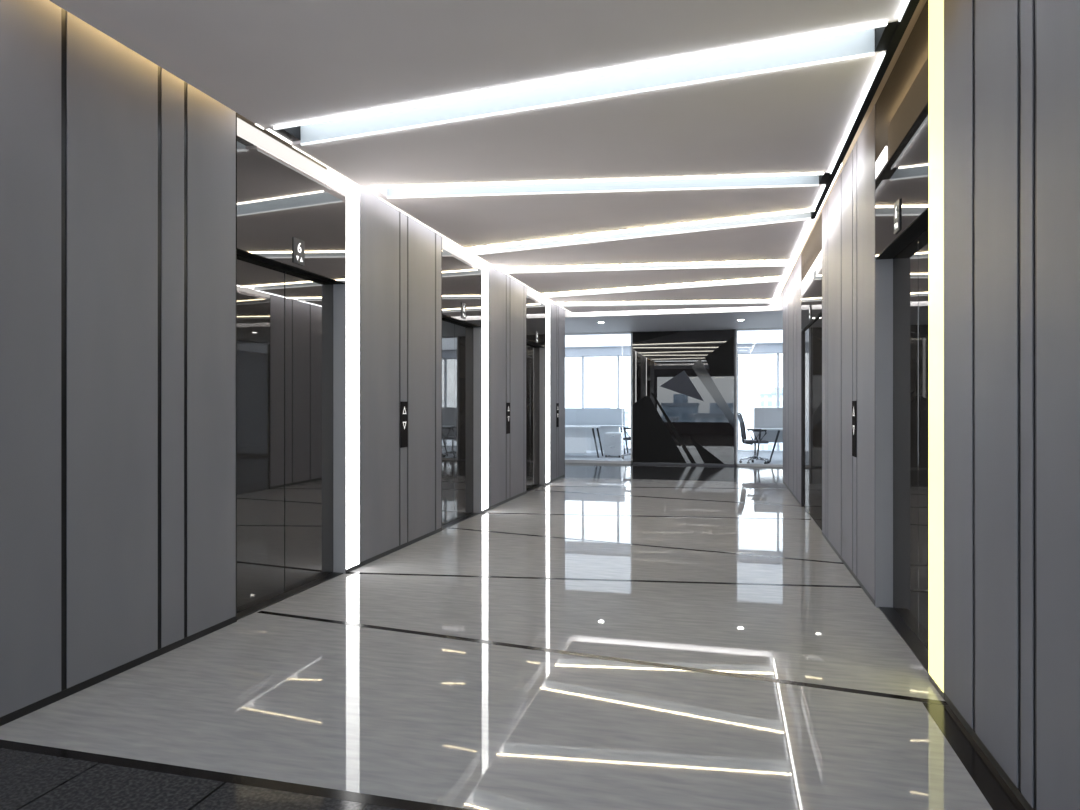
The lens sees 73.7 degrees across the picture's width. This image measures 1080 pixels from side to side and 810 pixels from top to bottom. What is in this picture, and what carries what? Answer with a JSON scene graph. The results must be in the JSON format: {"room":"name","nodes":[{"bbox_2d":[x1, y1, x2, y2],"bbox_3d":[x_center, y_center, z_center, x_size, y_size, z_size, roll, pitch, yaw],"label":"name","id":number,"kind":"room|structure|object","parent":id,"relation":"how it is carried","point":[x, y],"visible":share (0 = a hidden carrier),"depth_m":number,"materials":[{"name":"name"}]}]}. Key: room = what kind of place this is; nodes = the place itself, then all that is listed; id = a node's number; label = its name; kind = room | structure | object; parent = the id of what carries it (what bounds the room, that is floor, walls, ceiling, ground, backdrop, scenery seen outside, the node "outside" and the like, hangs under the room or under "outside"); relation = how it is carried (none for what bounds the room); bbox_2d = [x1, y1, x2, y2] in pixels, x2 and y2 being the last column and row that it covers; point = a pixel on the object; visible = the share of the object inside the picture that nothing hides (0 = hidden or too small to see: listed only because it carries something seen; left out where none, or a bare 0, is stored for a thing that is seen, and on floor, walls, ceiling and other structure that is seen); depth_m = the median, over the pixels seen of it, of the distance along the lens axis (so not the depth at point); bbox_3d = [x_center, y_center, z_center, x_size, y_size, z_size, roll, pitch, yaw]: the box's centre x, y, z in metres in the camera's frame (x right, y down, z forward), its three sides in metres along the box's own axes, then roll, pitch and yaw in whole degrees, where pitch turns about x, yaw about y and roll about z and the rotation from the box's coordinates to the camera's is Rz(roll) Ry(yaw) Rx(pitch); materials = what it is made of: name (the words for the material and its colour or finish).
{"room":"lobby","nodes":[
{"label":"lobby","id":0,"kind":"room"},
{"bbox_2d":[0,748,404,809],"bbox_3d":[-0.843,1.280,0.734,11.000,0.060,3.100,0,0,14],"label":"floor","id":1,"kind":"structure","parent":0,"point":[28,780],"depth_m":2.33,"materials":[{"name":"stone"}]},
{"bbox_2d":[0,0,564,716],"bbox_3d":[-1.042,-0.310,7.680,0.400,3.120,10.290,0,0,14],"label":"wall","id":2,"kind":"structure","parent":0,"point":[118,173],"depth_m":3.45,"materials":[{"name":"grey metal"}]},
{"bbox_2d":[0,475,564,725],"bbox_3d":[-0.852,1.233,7.631,0.002,0.034,10.250,0,0,14],"label":"baseboard","id":3,"kind":"structure","parent":2,"relation":"attached to","point":[74,689],"depth_m":3.46,"materials":[{"name":"black metal"}]},
{"bbox_2d":[346,179,358,572],"bbox_3d":[-1.416,-0.307,5.442,0.006,3.115,0.201,0,0,14],"label":"light strip","id":4,"kind":"object","parent":2,"relation":"attached to","point":[352,190],"visible":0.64,"depth_m":5.43,"materials":[{"name":"glowing white acrylic light diffuser"}]},
{"bbox_2d":[400,402,407,447],"bbox_3d":[-1.188,0.170,6.300,0.008,0.400,0.143,0,0,14],"label":"panel","id":5,"kind":"object","parent":2,"relation":"attached to","point":[403,405],"visible":1,"depth_m":6.28,"materials":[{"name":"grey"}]},
{"bbox_2d":[379,198,463,248],"bbox_3d":[-1.030,-1.572,6.358,0.074,0.010,1.809,0,0,14],"label":"light","id":6,"kind":"object","parent":2,"relation":"attached to","point":[379,198],"depth_m":6.33,"materials":[{"name":"white plastic"}]},
{"bbox_2d":[482,260,487,512],"bbox_3d":[-0.644,-0.307,8.429,0.006,3.115,0.231,0,0,14],"label":"light strip","id":7,"kind":"object","parent":2,"relation":"attached to","point":[484,264],"visible":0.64,"depth_m":8.40,"materials":[{"name":"white plastic"}]},
{"bbox_2d":[506,403,509,433],"bbox_3d":[-0.409,0.170,9.316,0.008,0.400,0.153,0,0,14],"label":"panel","id":8,"kind":"object","parent":2,"relation":"attached to","point":[507,404],"visible":1,"depth_m":9.27,"materials":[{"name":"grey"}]},
{"bbox_2d":[500,269,539,293],"bbox_3d":[-0.270,-1.585,9.298,0.074,0.037,1.816,0,0,14],"label":"light","id":9,"kind":"object","parent":2,"relation":"attached to","point":[500,269],"depth_m":9.24,"materials":[{"name":"white"}]},
{"bbox_2d":[546,298,549,484],"bbox_3d":[0.122,-0.307,11.396,0.006,3.115,0.261,0,0,14],"label":"light strip","id":10,"kind":"object","parent":2,"relation":"attached to","point":[547,300],"visible":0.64,"depth_m":11.37,"materials":[{"name":"white plastic"}]},
{"bbox_2d":[556,403,558,426],"bbox_3d":[0.297,0.170,12.046,0.008,0.400,0.153,0,0,14],"label":"panel","id":11,"kind":"object","parent":2,"relation":"attached to","point":[557,404],"visible":1,"depth_m":12.02,"materials":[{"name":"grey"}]},
{"bbox_2d":[490,513,810,519],"bbox_3d":[1.144,1.260,8.101,3.665,0.021,0.052,0,0,7],"label":"trim","id":12,"kind":"structure","parent":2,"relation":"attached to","point":[490,513],"depth_m":8.07,"materials":[{"name":"black stone"}]},
{"bbox_2d":[555,486,768,488],"bbox_3d":[1.868,1.260,10.904,3.679,0.021,0.059,0,0,6],"label":"trim","id":13,"kind":"structure","parent":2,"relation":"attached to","point":[555,486],"depth_m":10.90,"materials":[{"name":"black stone"}]},
{"bbox_2d":[537,490,795,505],"bbox_3d":[1.567,1.260,9.738,3.729,0.021,0.057,0,0,27],"label":"trim","id":14,"kind":"structure","parent":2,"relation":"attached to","point":[537,490],"depth_m":9.62,"materials":[{"name":"black stone"}]},
{"bbox_2d":[49,0,906,312],"bbox_3d":[0.875,-1.673,7.195,3.316,0.124,10.270,0,0,14],"label":"ceiling","id":15,"kind":"structure","parent":0,"point":[273,63],"depth_m":3.90,"materials":[{"name":"paint"}]},
{"bbox_2d":[255,123,360,187],"bbox_3d":[-1.479,-1.580,4.619,0.074,0.027,1.196,0,0,14],"label":"recessed light","id":16,"kind":"object","parent":15,"relation":"in","point":[289,142],"depth_m":4.55,"materials":[{"name":"white plastic"}]},
{"bbox_2d":[271,21,898,145],"bbox_3d":[-0.017,-1.667,3.740,3.366,0.136,0.282,0,0,21],"label":"light","id":17,"kind":"object","parent":15,"relation":"attached to","point":[838,45],"visible":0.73,"depth_m":3.69,"materials":[{"name":"glowing white light diffuser"}]},
{"bbox_2d":[362,173,829,198],"bbox_3d":[0.383,-1.667,5.289,3.395,0.136,0.281,0,0,6],"label":"light","id":18,"kind":"object","parent":15,"relation":"attached to","point":[814,179],"visible":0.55,"depth_m":5.37,"materials":[{"name":"white plastic"}]},
{"bbox_2d":[464,209,814,254],"bbox_3d":[0.774,-1.665,6.804,3.442,0.140,0.278,0,0,26],"label":"light","id":19,"kind":"object","parent":15,"relation":"attached to","point":[805,214],"visible":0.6,"depth_m":6.74,"materials":[{"name":"white plastic"}]},
{"bbox_2d":[497,260,791,272],"bbox_3d":[1.179,-1.665,8.371,3.369,0.140,0.282,0,0,8],"label":"light","id":20,"kind":"object","parent":15,"relation":"attached to","point":[779,262],"visible":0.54,"depth_m":8.41,"materials":[{"name":"white"}]},
{"bbox_2d":[540,276,783,297],"bbox_3d":[1.566,-1.665,9.870,3.426,0.140,0.279,0,0,25],"label":"light","id":21,"kind":"object","parent":15,"relation":"attached to","point":[770,279],"visible":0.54,"depth_m":9.83,"materials":[{"name":"white plastic"}]},
{"bbox_2d":[555,300,773,305],"bbox_3d":[1.941,-1.665,11.321,3.391,0.140,0.281,0,0,6],"label":"light","id":22,"kind":"object","parent":15,"relation":"attached to","point":[718,301],"visible":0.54,"depth_m":11.35,"materials":[{"name":"white"}]},
{"bbox_2d":[770,164,841,306],"bbox_3d":[2.897,-1.661,8.299,0.061,0.128,7.080,0,0,14],"label":"light","id":23,"kind":"object","parent":15,"relation":"attached to","point":[810,223],"visible":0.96,"depth_m":7.46,"materials":[{"name":"white plastic"}]},
{"bbox_2d":[833,52,884,167],"bbox_3d":[1.756,-1.557,3.941,0.068,0.023,1.564,0,0,14],"label":"recessed light","id":24,"kind":"object","parent":15,"relation":"in","point":[883,56],"depth_m":3.84,"materials":[{"name":"white plastic"}]},
{"bbox_2d":[899,0,909,21],"bbox_3d":[1.469,-1.557,2.829,0.068,0.023,0.164,0,0,14],"label":"recessed light","id":25,"kind":"object","parent":15,"relation":"in","point":[908,1],"depth_m":2.92,"materials":[{"name":"white"}]},
{"bbox_2d":[0,450,992,809],"bbox_3d":[1.796,1.280,10.949,11.000,0.060,17.900,0,0,14],"label":"floor","id":26,"kind":"structure","parent":0,"point":[386,713],"depth_m":3.29,"materials":[{"name":"grey tile"}]},
{"bbox_2d":[0,739,470,809],"bbox_3d":[-0.449,1.260,2.259,11.000,0.021,0.050,0,0,14],"label":"trim","id":27,"kind":"structure","parent":26,"relation":"attached to","point":[92,757],"depth_m":2.42,"materials":[{"name":"black stone"}]},
{"bbox_2d":[565,426,602,457],"bbox_3d":[0.754,0.887,17.518,1.497,0.733,0.700,0,0,14],"label":"desk","id":28,"kind":"object","parent":26,"relation":"on","point":[575,436],"visible":0.48,"depth_m":17.16,"materials":[{"name":"white laminate"}]},
{"bbox_2d":[565,408,627,453],"bbox_3d":[1.204,0.666,18.518,2.067,1.172,0.740,0,0,14],"label":"desk","id":29,"kind":"object","parent":26,"relation":"on","point":[609,419],"visible":0.39,"depth_m":18.12,"materials":[{"name":"white laminate"}]},
{"bbox_2d":[565,332,631,463],"bbox_3d":[-0.252,-0.150,15.867,4.575,2.800,0.060,0,0,14],"label":"window","id":30,"kind":"structure","parent":26,"relation":"on","point":[566,461],"depth_m":15.38,"materials":[{"name":"white metal"}]},
{"bbox_2d":[257,611,948,705],"bbox_3d":[0.003,1.260,3.684,3.662,0.021,0.044,0,0,21],"label":"trim","id":31,"kind":"structure","parent":26,"relation":"in","point":[262,612],"depth_m":3.51,"materials":[{"name":"black stone"}]},
{"bbox_2d":[345,572,860,587],"bbox_3d":[0.382,1.260,5.151,3.670,0.021,0.044,0,0,7],"label":"trim","id":32,"kind":"structure","parent":26,"relation":"in","point":[348,572],"depth_m":5.13,"materials":[{"name":"black stone"}]},
{"bbox_2d":[604,432,623,456],"bbox_3d":[1.792,0.960,17.413,0.400,0.580,0.585,0,0,14],"label":"base cabinet","id":33,"kind":"object","parent":26,"relation":"on","point":[613,441],"visible":0.97,"depth_m":17.15,"materials":[{"name":"white laminate"}]},
{"bbox_2d":[622,427,630,458],"bbox_3d":[2.240,0.702,16.663,0.688,1.096,0.655,0,0,24],"label":"office chair","id":34,"kind":"object","parent":26,"relation":"on","point":[625,428],"visible":0.2,"depth_m":16.53,"materials":[{"name":"grey"}]},
{"bbox_2d":[449,527,842,563],"bbox_3d":[0.732,1.260,6.504,3.717,0.021,0.045,0,0,26],"label":"trim","id":35,"kind":"structure","parent":26,"relation":"in","point":[449,527],"depth_m":6.36,"materials":[{"name":"black stone"}]},
{"bbox_2d":[582,354,782,451],"bbox_3d":[4.034,-0.185,19.614,11.000,2.870,0.100,0,0,14],"label":"window","id":36,"kind":"structure","parent":26,"relation":"on","point":[738,450],"depth_m":19.24,"materials":[{"name":"white metal"}]},
{"bbox_2d":[632,329,735,465],"bbox_3d":[2.990,-0.149,15.027,2.116,2.798,0.065,0,0,14],"label":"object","id":37,"kind":"object","parent":26,"relation":"on","point":[684,382],"visible":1,"depth_m":15.00,"materials":[{"name":"black glass"}]},
{"bbox_2d":[737,412,769,463],"bbox_3d":[4.556,0.702,15.327,0.688,1.096,0.655,0,0,6],"label":"office chair","id":38,"kind":"object","parent":26,"relation":"on","point":[755,441],"visible":0.97,"depth_m":15.23,"materials":[{"name":"grey"}]},
{"bbox_2d":[736,328,782,466],"bbox_3d":[6.100,-0.150,14.226,4.305,2.800,0.060,0,0,14],"label":"window","id":39,"kind":"structure","parent":26,"relation":"on","point":[737,464],"depth_m":14.69,"materials":[{"name":"white metal"}]},
{"bbox_2d":[754,408,782,461],"bbox_3d":[5.525,0.657,15.914,1.497,1.195,0.740,0,0,14],"label":"desk","id":40,"kind":"object","parent":26,"relation":"on","point":[769,419],"visible":0.32,"depth_m":16.32,"materials":[{"name":"white laminate"}]},
{"bbox_2d":[565,290,782,333],"bbox_3d":[2.503,-1.715,13.689,11.000,0.330,2.920,0,0,14],"label":"ceiling","id":41,"kind":"structure","parent":0,"point":[765,317],"depth_m":13.21,"materials":[{"name":"grey paint"}]},
{"bbox_2d":[783,254,801,502],"bbox_3d":[3.768,-0.310,10.217,0.400,3.120,2.970,0,0,14],"label":"wall","id":42,"kind":"structure","parent":0,"point":[792,331],"depth_m":9.99,"materials":[{"name":"grey metal"}]},
{"bbox_2d":[782,0,926,289],"bbox_3d":[1.402,-1.965,9.424,11.000,0.170,21.050,0,0,14],"label":"ceiling","id":43,"kind":"structure","parent":0,"point":[921,3],"depth_m":4.36,"materials":[{"name":"beige"}]},
{"bbox_2d":[822,0,1079,809],"bbox_3d":[2.235,-0.310,4.282,0.400,3.120,5.350,0,0,14],"label":"wall","id":44,"kind":"structure","parent":0,"point":[1012,67],"depth_m":2.41,"materials":[{"name":"grey metal"}]},
{"bbox_2d":[852,401,856,456],"bbox_3d":[2.251,0.170,5.161,0.008,0.400,0.158,0,0,14],"label":"panel","id":45,"kind":"object","parent":44,"relation":"attached to","point":[854,403],"visible":1,"depth_m":5.13,"materials":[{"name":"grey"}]},
{"bbox_2d":[810,0,919,219],"bbox_3d":[1.788,-1.671,4.021,0.040,0.128,4.580,0,0,14],"label":"trim","id":46,"kind":"structure","parent":44,"relation":"attached to","point":[899,32],"depth_m":3.66,"materials":[{"name":"black metal"}]},
{"bbox_2d":[783,481,1033,809],"bbox_3d":[2.663,1.233,6.723,0.002,0.034,10.250,0,0,14],"label":"baseboard","id":47,"kind":"structure","parent":44,"relation":"attached to","point":[1015,790],"depth_m":2.67,"materials":[{"name":"black metal"}]},
{"bbox_2d":[929,0,943,698],"bbox_3d":[1.742,-0.307,3.164,0.006,3.115,0.232,0,0,14],"label":"light strip","id":48,"kind":"object","parent":44,"relation":"attached to","point":[936,7],"visible":1,"depth_m":3.14,"materials":[{"name":"glowing warm white light diffuser"}]},
{"bbox_2d":[922,702,1025,809],"bbox_3d":[1.499,1.260,2.418,0.098,0.021,1.232,0,0,14],"label":"trim","id":49,"kind":"structure","parent":44,"relation":"attached to","point":[995,790],"depth_m":2.53,"materials":[{"name":"black stone"}]},
{"bbox_3d":[-1.861,-0.310,4.814,0.248,3.120,1.230,0,0,14],"label":"wall","id":50,"kind":"structure","parent":0,"visible":0},
{"bbox_2d":[236,112,345,621],"bbox_3d":[-1.663,-0.305,4.762,0.158,3.110,1.230,0,0,14],"label":"elevator","id":51,"kind":"object","parent":50,"relation":"attached to","point":[291,207],"visible":0.94,"depth_m":4.74,"materials":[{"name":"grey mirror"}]},
{"bbox_3d":[-1.090,-0.310,7.798,0.248,3.120,1.205,0,0,14],"label":"wall","id":52,"kind":"structure","parent":0,"visible":0},
{"bbox_2d":[441,236,481,529],"bbox_3d":[-0.891,-0.305,7.747,0.158,3.110,1.205,0,0,14],"label":"elevator","id":53,"kind":"object","parent":52,"relation":"attached to","point":[461,270],"visible":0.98,"depth_m":7.85,"materials":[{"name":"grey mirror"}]},
{"bbox_3d":[-0.318,-0.310,10.787,0.248,3.120,1.130,0,0,14],"label":"wall","id":54,"kind":"structure","parent":0,"visible":0},
{"bbox_2d":[526,286,545,492],"bbox_3d":[-0.119,-0.305,10.736,0.158,3.110,1.130,0,0,14],"label":"entrance","id":55,"kind":"object","parent":54,"relation":"attached to","point":[535,302],"visible":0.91,"depth_m":10.95,"materials":[{"name":"black metal"}]},
{"bbox_3d":[2.189,-0.310,3.798,0.248,3.120,1.210,0,0,14],"label":"wall","id":56,"kind":"structure","parent":0,"visible":0},
{"bbox_2d":[875,0,928,672],"bbox_3d":[1.990,-0.305,3.850,0.158,3.110,1.210,0,0,14],"label":"elevator","id":57,"kind":"object","parent":56,"relation":"attached to","point":[902,106],"visible":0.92,"depth_m":4.05,"materials":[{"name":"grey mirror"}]},
{"bbox_3d":[3.224,-0.310,7.807,0.248,3.120,1.970,0,0,14],"label":"wall","id":58,"kind":"structure","parent":0,"visible":0},
{"bbox_2d":[801,213,821,531],"bbox_3d":[3.026,-0.305,7.858,0.158,3.110,1.970,0,0,14],"label":"entrance","id":59,"kind":"object","parent":58,"relation":"attached to","point":[811,255],"visible":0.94,"depth_m":7.79,"materials":[{"name":"grey metal"}]},
{"bbox_3d":[3.452,-1.750,17.358,11.000,0.260,4.660,0,0,14],"label":"ceiling","id":60,"kind":"structure","parent":0,"visible":0},
{"bbox_2d":[565,330,782,346],"bbox_3d":[3.397,-1.605,17.145,10.600,0.029,4.000,0,0,14],"label":"ceiling","id":61,"kind":"structure","parent":60,"relation":"attached to","point":[759,336],"depth_m":17.53,"materials":[{"name":"white paint"}]},
{"bbox_2d":[565,343,782,356],"bbox_3d":[3.964,-1.485,19.343,11.000,0.270,0.440,0,0,14],"label":"trim","id":62,"kind":"structure","parent":60,"relation":"attached to","point":[763,348],"depth_m":19.58,"materials":[{"name":"paint"}]},
{"label":"outside","id":63,"kind":"structure","parent":0,"visible":0},
{"bbox_2d":[759,387,782,449],"bbox_3d":[94.402,27.150,285.461,13.600,68.200,14.600,0,0,14],"label":"tower block","id":64,"kind":"object","parent":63,"point":[767,400],"visible":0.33,"depth_m":279.57,"materials":[{"name":"grey"}]},
{"bbox_2d":[771,387,782,392],"bbox_3d":[94.402,-5.750,285.461,5.200,2.400,5.600,0,0,14],"label":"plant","id":65,"kind":"object","parent":64,"relation":"on","point":[773,389],"depth_m":283.01,"materials":[{"name":"white"}]},
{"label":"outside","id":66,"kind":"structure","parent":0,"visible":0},
{"bbox_2d":[585,406,628,447],"bbox_3d":[25.821,30.900,323.835,26.600,60.700,16.600,0,0,14],"label":"tower block","id":67,"kind":"object","parent":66,"point":[626,412],"visible":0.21,"depth_m":321.39,"materials":[{"name":"grey"}]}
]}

